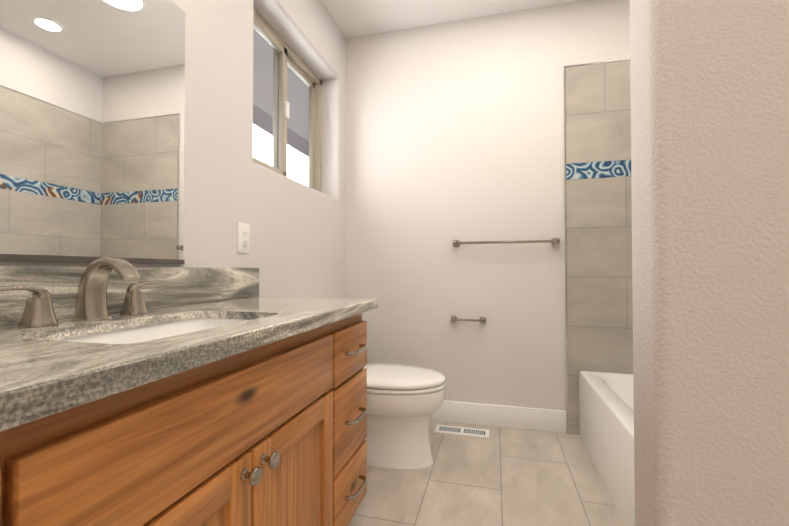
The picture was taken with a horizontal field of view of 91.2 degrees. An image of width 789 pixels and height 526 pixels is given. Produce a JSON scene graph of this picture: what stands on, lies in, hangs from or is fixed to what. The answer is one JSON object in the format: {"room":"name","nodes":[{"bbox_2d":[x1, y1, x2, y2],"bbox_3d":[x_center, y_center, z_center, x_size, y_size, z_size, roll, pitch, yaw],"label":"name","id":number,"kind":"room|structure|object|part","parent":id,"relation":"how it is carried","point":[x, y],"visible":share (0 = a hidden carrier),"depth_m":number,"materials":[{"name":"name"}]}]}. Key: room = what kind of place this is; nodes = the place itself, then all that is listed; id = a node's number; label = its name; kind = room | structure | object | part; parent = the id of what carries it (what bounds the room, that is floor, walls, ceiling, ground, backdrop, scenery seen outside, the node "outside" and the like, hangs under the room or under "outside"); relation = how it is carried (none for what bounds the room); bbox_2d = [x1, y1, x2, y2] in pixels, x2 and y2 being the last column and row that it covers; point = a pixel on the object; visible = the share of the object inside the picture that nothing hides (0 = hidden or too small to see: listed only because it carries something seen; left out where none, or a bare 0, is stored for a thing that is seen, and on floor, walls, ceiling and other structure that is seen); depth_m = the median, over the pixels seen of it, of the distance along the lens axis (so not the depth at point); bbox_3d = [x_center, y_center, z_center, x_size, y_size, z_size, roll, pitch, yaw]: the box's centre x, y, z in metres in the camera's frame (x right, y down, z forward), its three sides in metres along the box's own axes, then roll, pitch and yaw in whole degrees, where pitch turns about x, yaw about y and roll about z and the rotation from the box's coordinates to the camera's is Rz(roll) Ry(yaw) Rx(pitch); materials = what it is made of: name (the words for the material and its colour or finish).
{"room":"bathroom","nodes":[
{"label":"bathroom","id":0,"kind":"room"},
{"bbox_2d":[0,0,345,297],"bbox_3d":[-0.911,-0.291,0.638,0.200,2.440,4.190,0,-1,15],"label":"wall","id":1,"kind":"structure","parent":0,"point":[297,239],"depth_m":1.55,"materials":[{"name":"white paint"}]},
{"bbox_2d":[0,0,184,263],"bbox_3d":[-0.841,-0.401,0.485,0.010,0.788,1.486,0,-1,15],"label":"mirror","id":2,"kind":"object","parent":1,"relation":"attached to","point":[92,106],"visible":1,"depth_m":0.93,"materials":[{"name":"clear glass"}]},
{"bbox_2d":[0,266,258,325],"bbox_3d":[-0.777,0.062,0.695,0.021,0.114,1.780,0,-1,15],"label":"backsplash","id":3,"kind":"structure","parent":1,"relation":"attached to","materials":[{"name":"stone"}]},
{"bbox_2d":[237,222,249,252],"bbox_3d":[-0.580,-0.097,1.491,0.009,0.116,0.072,0,-1,15],"label":"power outlet","id":4,"kind":"object","parent":1,"relation":"attached to","point":[243,237],"visible":1,"depth_m":1.48,"materials":[{"name":"white plastic"}]},
{"bbox_2d":[253,28,308,140],"bbox_3d":[-0.945,-1.294,2.239,0.658,0.100,3.400,0,-1,15],"label":"soffit","id":5,"kind":"structure","parent":1,"relation":"attached to","point":[291,82],"depth_m":2.75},
{"bbox_2d":[253,104,308,156],"bbox_3d":[-1.279,-1.223,2.324,0.028,0.240,3.400,0,-1,15],"label":"fascia","id":6,"kind":"object","parent":5,"relation":"attached to","point":[263,116],"depth_m":3.25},
{"bbox_2d":[253,8,321,191],"bbox_3d":[-0.604,-0.788,2.039,0.065,0.756,0.876,0,-1,15],"label":"window","id":7,"kind":"structure","parent":1,"relation":"in","point":[300,63],"depth_m":2.03,"materials":[{"name":"beige plastic"}]},
{"bbox_3d":[-0.636,-0.791,1.847,0.006,0.628,0.360,0,-1,15],"label":"sash glass","id":8,"kind":"part","parent":7,"relation":"part of","materials":[{"name":"clear glass"}]},
{"bbox_3d":[-0.636,-0.791,1.847,0.028,0.700,0.432,0,-1,15],"label":"window sash","id":9,"kind":"part","parent":7,"relation":"part of","materials":[{"name":"beige plastic"}]},
{"bbox_2d":[284,101,289,118],"bbox_3d":[-0.566,-0.805,2.033,0.016,0.085,0.032,0,-1,15],"label":"lock","id":10,"kind":"object","parent":7,"relation":"attached to","point":[287,109],"visible":0.98,"depth_m":2.02,"materials":[{"name":"white"}]},
{"bbox_3d":[-0.570,-0.784,2.230,0.028,0.700,0.432,0,-1,15],"label":"window sash","id":11,"kind":"part","parent":7,"relation":"part of","materials":[{"name":"beige plastic"}]},
{"bbox_3d":[-0.570,-0.784,2.230,0.006,0.648,0.380,0,-1,15],"label":"sash glass","id":12,"kind":"part","parent":7,"relation":"part of","materials":[{"name":"clear glass"}]},
{"bbox_2d":[322,0,581,37],"bbox_3d":[0.149,-1.545,0.384,2.390,0.060,4.190,0,-1,15],"label":"ceiling","id":13,"kind":"structure","parent":0,"point":[353,18],"depth_m":2.28,"materials":[{"name":"white paint"}]},
{"bbox_2d":[348,420,624,525],"bbox_3d":[0.149,0.954,0.342,2.390,0.060,4.190,0,-1,15],"label":"floor","id":14,"kind":"structure","parent":0,"point":[501,476],"depth_m":1.64,"materials":[{"name":"tile"}]},
{"bbox_2d":[0,301,377,525],"bbox_3d":[-0.534,0.534,0.625,0.522,0.790,1.780,0,-1,15],"label":"bathroom vanity","id":15,"kind":"object","parent":14,"relation":"on","point":[130,395],"depth_m":0.64,"materials":[{"name":"brown wood"}]},
{"bbox_3d":[-0.417,0.270,0.224,0.022,0.160,0.295,0,-1,15],"label":"bank drawer","id":16,"kind":"part","parent":15,"relation":"part of","materials":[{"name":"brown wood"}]},
{"bbox_2d":[0,297,377,400],"bbox_3d":[-0.536,0.136,0.631,0.519,0.033,1.780,0,-1,15],"label":"countertop","id":17,"kind":"structure","parent":15,"relation":"on","point":[29,362],"depth_m":0.59,"materials":[{"name":"grey stone"}]},
{"bbox_2d":[0,257,171,324],"bbox_3d":[-0.622,0.056,0.836,0.148,0.138,0.380,0,-1,15],"label":"faucet","id":18,"kind":"object","parent":17,"relation":"on","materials":[{"name":"silver metal"}]},
{"bbox_2d":[56,318,247,343],"bbox_3d":[-0.457,0.230,0.790,0.303,0.174,0.456,0,-1,15],"label":"basin","id":19,"kind":"object","parent":17,"relation":"in","point":[155,328],"depth_m":0.88,"materials":[{"name":"white ceramic"}]},
{"bbox_3d":[-0.334,0.587,0.557,0.012,0.346,0.264,0,-1,15],"label":"door panel","id":20,"kind":"part","parent":15,"relation":"part of","materials":[{"name":"brown wood"}]},
{"bbox_3d":[-0.263,0.391,0.709,0.033,0.033,0.033,0,-1,15],"label":"knob","id":21,"kind":"part","parent":15,"relation":"part of","materials":[{"name":"silver metal"}]},
{"bbox_3d":[-0.247,0.392,0.769,0.033,0.033,0.033,0,-1,15],"label":"knob","id":22,"kind":"part","parent":15,"relation":"part of","materials":[{"name":"silver metal"}]},
{"bbox_3d":[-0.238,0.593,0.929,0.012,0.346,0.264,0,-1,15],"label":"door panel","id":23,"kind":"part","parent":15,"relation":"part of","materials":[{"name":"brown wood"}]},
{"bbox_3d":[-0.147,0.288,1.267,0.022,0.160,0.290,0,-1,15],"label":"bank drawer","id":24,"kind":"part","parent":15,"relation":"part of","materials":[{"name":"brown wood"}]},
{"bbox_3d":[-0.147,0.503,1.263,0.022,0.250,0.290,0,-1,15],"label":"bank drawer","id":25,"kind":"part","parent":15,"relation":"part of","materials":[{"name":"brown wood"}]},
{"bbox_3d":[-0.147,0.733,1.259,0.022,0.190,0.290,0,-1,15],"label":"bank drawer","id":26,"kind":"part","parent":15,"relation":"part of","materials":[{"name":"brown wood"}]},
{"bbox_3d":[-0.119,0.728,1.252,0.036,0.016,0.135,0,-1,15],"label":"bank pull","id":27,"kind":"part","parent":15,"relation":"part of","materials":[{"name":"silver metal"}]},
{"bbox_3d":[-0.119,0.498,1.256,0.036,0.016,0.135,0,-1,15],"label":"bank pull","id":28,"kind":"part","parent":15,"relation":"part of","materials":[{"name":"silver metal"}]},
{"bbox_3d":[-0.119,0.283,1.260,0.036,0.016,0.135,0,-1,15],"label":"bank pull","id":29,"kind":"part","parent":15,"relation":"part of","materials":[{"name":"silver metal"}]},
{"bbox_2d":[363,363,445,468],"bbox_3d":[-0.103,0.596,1.911,0.709,0.708,0.470,0,-1,15],"label":"toilet","id":30,"kind":"object","parent":14,"relation":"on","point":[404,403],"visible":0.46,"depth_m":1.79,"materials":[{"name":"white ceramic"}]},
{"bbox_3d":[0.005,0.549,1.895,0.491,0.033,0.382,0,-1,15],"label":"lid","id":31,"kind":"part","parent":30,"relation":"part of","materials":[{"name":"white ceramic"}]},
{"bbox_3d":[0.009,0.578,1.893,0.480,0.016,0.380,0,-1,15],"label":"seat","id":32,"kind":"part","parent":30,"relation":"part of","materials":[{"name":"white ceramic"}]},
{"bbox_2d":[435,425,488,437],"bbox_3d":[0.383,0.953,2.193,0.300,0.005,0.104,0,-1,15],"label":"floor vent","id":33,"kind":"object","parent":14,"relation":"in","point":[461,432],"depth_m":2.18,"materials":[{"name":"white metal"}]},
{"bbox_3d":[0.317,0.951,2.210,0.118,0.002,0.056,0,-1,15],"label":"floor air vent slot","id":34,"kind":"part","parent":33,"relation":"part of","materials":[{"name":"white metal"}]},
{"bbox_2d":[465,429,483,433],"bbox_3d":[0.450,0.950,2.175,0.100,0.002,0.056,0,-1,15],"label":"louvres","id":35,"kind":"object","parent":33,"relation":"on","point":[465,431],"depth_m":2.18,"materials":[{"name":"white metal"}]},
{"bbox_3d":[0.450,0.951,2.175,0.118,0.002,0.056,0,-1,15],"label":"floor air vent slot","id":36,"kind":"part","parent":33,"relation":"part of","materials":[{"name":"white metal"}]},
{"bbox_2d":[579,371,634,525],"bbox_3d":[1.160,0.761,1.338,0.668,0.360,1.496,0,-1,15],"label":"bathtub","id":37,"kind":"object","parent":14,"relation":"on","point":[606,407],"visible":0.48,"depth_m":1.64,"materials":[{"name":"white ceramic"}]},
{"bbox_2d":[346,0,629,410],"bbox_3d":[0.757,-0.263,2.307,2.190,2.440,0.120,0,-1,15],"label":"wall","id":38,"kind":"structure","parent":0,"point":[454,130],"depth_m":2.32,"materials":[{"name":"white paint"}]},
{"bbox_2d":[451,316,485,322],"bbox_3d":[0.434,0.337,2.288,0.206,0.036,0.058,0,-1,15],"label":"rail","id":39,"kind":"object","parent":38,"relation":"attached to","point":[480,320],"visible":1,"depth_m":2.28,"materials":[{"name":"silver metal"}]},
{"bbox_2d":[430,401,566,433],"bbox_3d":[0.321,0.895,2.332,1.325,0.125,0.014,0,-1,15],"label":"baseboard","id":40,"kind":"structure","parent":38,"relation":"attached to","point":[537,419],"depth_m":2.25,"materials":[{"name":"white"}]},
{"bbox_2d":[453,238,559,246],"bbox_3d":[0.637,-0.120,2.240,0.602,0.042,0.065,0,-1,15],"label":"towel rail","id":41,"kind":"object","parent":38,"relation":"attached to","point":[552,241],"visible":1,"depth_m":2.21,"materials":[{"name":"silver metal"}]},
{"bbox_2d":[564,66,567,433],"bbox_3d":[0.968,-0.082,2.181,0.008,2.073,0.012,0,-1,15],"label":"trim","id":42,"kind":"structure","parent":38,"relation":"attached to","point":[566,249],"depth_m":2.18,"materials":[{"name":"silver metal"}]},
{"bbox_2d":[566,58,629,66],"bbox_3d":[1.328,-1.116,2.105,0.736,0.008,0.012,0,-1,15],"label":"trim","id":43,"kind":"structure","parent":38,"relation":"attached to","point":[598,62],"depth_m":2.15,"materials":[{"name":"silver metal"}]},
{"bbox_2d":[566,160,630,179],"bbox_3d":[1.323,-0.517,2.097,0.726,0.090,0.010,0,-1,15],"label":"tile band","id":44,"kind":"object","parent":38,"relation":"attached to","point":[606,169],"visible":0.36,"depth_m":2.14,"materials":[{"name":"blue tile"}]},
{"bbox_2d":[566,60,630,163],"bbox_3d":[1.323,-0.837,2.102,0.726,0.550,0.010,0,-1,15],"label":"wall tile","id":45,"kind":"structure","parent":38,"relation":"attached to","point":[598,112],"depth_m":2.15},
{"bbox_2d":[566,176,632,434],"bbox_3d":[1.323,0.241,2.084,0.726,1.425,0.010,0,-1,15],"label":"wall tile","id":46,"kind":"structure","parent":38,"relation":"attached to","point":[599,281],"depth_m":2.13,"materials":[{"name":"beige tile"}]},
{"bbox_2d":[630,0,788,525],"bbox_3d":[0.863,-0.292,0.581,0.878,2.440,0.130,0,-1,15],"label":"wall","id":47,"kind":"structure","parent":0,"point":[709,86],"depth_m":0.60,"materials":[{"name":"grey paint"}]},
{"label":"outside","id":48,"kind":"structure","parent":0,"visible":0},
{"bbox_2d":[253,124,308,185],"bbox_3d":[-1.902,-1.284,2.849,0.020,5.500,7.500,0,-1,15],"label":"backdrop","id":49,"kind":"structure","parent":48,"point":[304,168],"depth_m":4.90,"materials":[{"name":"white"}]}
]}

